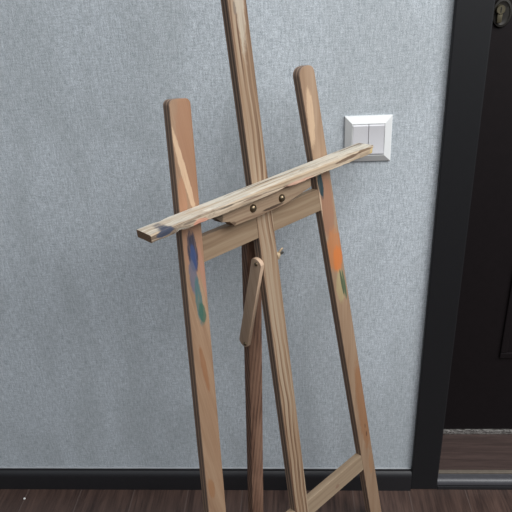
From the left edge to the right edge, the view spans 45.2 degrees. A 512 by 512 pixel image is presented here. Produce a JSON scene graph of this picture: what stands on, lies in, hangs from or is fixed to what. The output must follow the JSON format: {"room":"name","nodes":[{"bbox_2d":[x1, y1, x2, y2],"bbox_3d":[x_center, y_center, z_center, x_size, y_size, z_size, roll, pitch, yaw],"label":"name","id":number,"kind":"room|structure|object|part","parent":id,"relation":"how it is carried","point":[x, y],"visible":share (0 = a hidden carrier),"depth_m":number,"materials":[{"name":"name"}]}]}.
{"room":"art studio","nodes":[
{"label":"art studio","id":0,"kind":"room"},
{"bbox_2d":[0,0,454,467],"bbox_3d":[0.150,-0.661,1.010,4.600,2.600,0.250,-1,27,4],"label":"wall","id":1,"kind":"structure","parent":0,"point":[95,371],"depth_m":1.19,"materials":[{"name":"paint"}]},
{"bbox_2d":[0,467,410,468],"bbox_3d":[-0.865,0.523,1.522,2.464,0.002,0.004,-1,27,4],"label":"trim","id":2,"kind":"structure","parent":1,"relation":"attached to","point":[0,467],"depth_m":1.48,"materials":[{"name":"black wood"}]},
{"bbox_2d":[0,468,411,490],"bbox_3d":[-0.863,0.553,1.531,2.465,0.059,0.014,-1,27,4],"label":"baseboard","id":3,"kind":"structure","parent":1,"relation":"attached to","point":[10,478],"depth_m":1.49,"materials":[{"name":"black wood"}]},
{"bbox_2d":[344,114,392,161],"bbox_3d":[0.199,-0.207,1.091,0.083,0.083,0.012,-1,27,4],"label":"light switch","id":4,"kind":"object","parent":1,"relation":"attached to","point":[375,130],"visible":0.8,"depth_m":1.08,"materials":[{"name":"white plastic"}]},
{"bbox_2d":[411,0,511,488],"bbox_3d":[0.809,-0.441,1.082,0.967,2.082,0.260,-1,27,4],"label":"door","id":5,"kind":"structure","parent":1,"relation":"in","point":[465,382],"depth_m":1.28,"materials":[{"name":"black wood"}]},
{"bbox_2d":[0,489,511,511],"bbox_3d":[0.144,1.165,0.338,4.600,0.050,2.600,-1,27,4],"label":"floor","id":6,"kind":"structure","parent":0,"point":[11,500],"depth_m":1.46,"materials":[{"name":"laminate"}]},
{"bbox_2d":[136,0,380,511],"bbox_3d":[0.026,0.054,1.008,0.471,1.340,0.173,-25,34,-37],"label":"easel","id":7,"kind":"object","parent":6,"relation":"on","point":[251,214],"visible":1,"depth_m":0.98,"materials":[{"name":"brown wood"}]},
{"bbox_3d":[-0.077,0.271,0.969,0.130,1.006,0.015,-25,27,-36],"label":"leg","id":8,"kind":"part","parent":7,"relation":"part of","materials":[{"name":"brown wood"}]},
{"bbox_3d":[-0.004,0.277,1.167,0.031,0.799,0.056,-24,33,-35],"label":"leg","id":9,"kind":"part","parent":7,"relation":"part of","materials":[{"name":"brown wood"}]},
{"bbox_3d":[0.171,0.153,1.171,0.130,1.010,0.015,-25,27,-36],"label":"leg","id":10,"kind":"part","parent":7,"relation":"part of","materials":[{"name":"brown wood"}]},
{"bbox_2d":[437,429,511,489],"bbox_3d":[0.855,0.473,1.537,0.842,0.040,0.250,-1,27,4],"label":"threshold","id":11,"kind":"object","parent":6,"relation":"on","point":[470,459],"depth_m":1.50,"materials":[{"name":"brown wood"}]}
]}

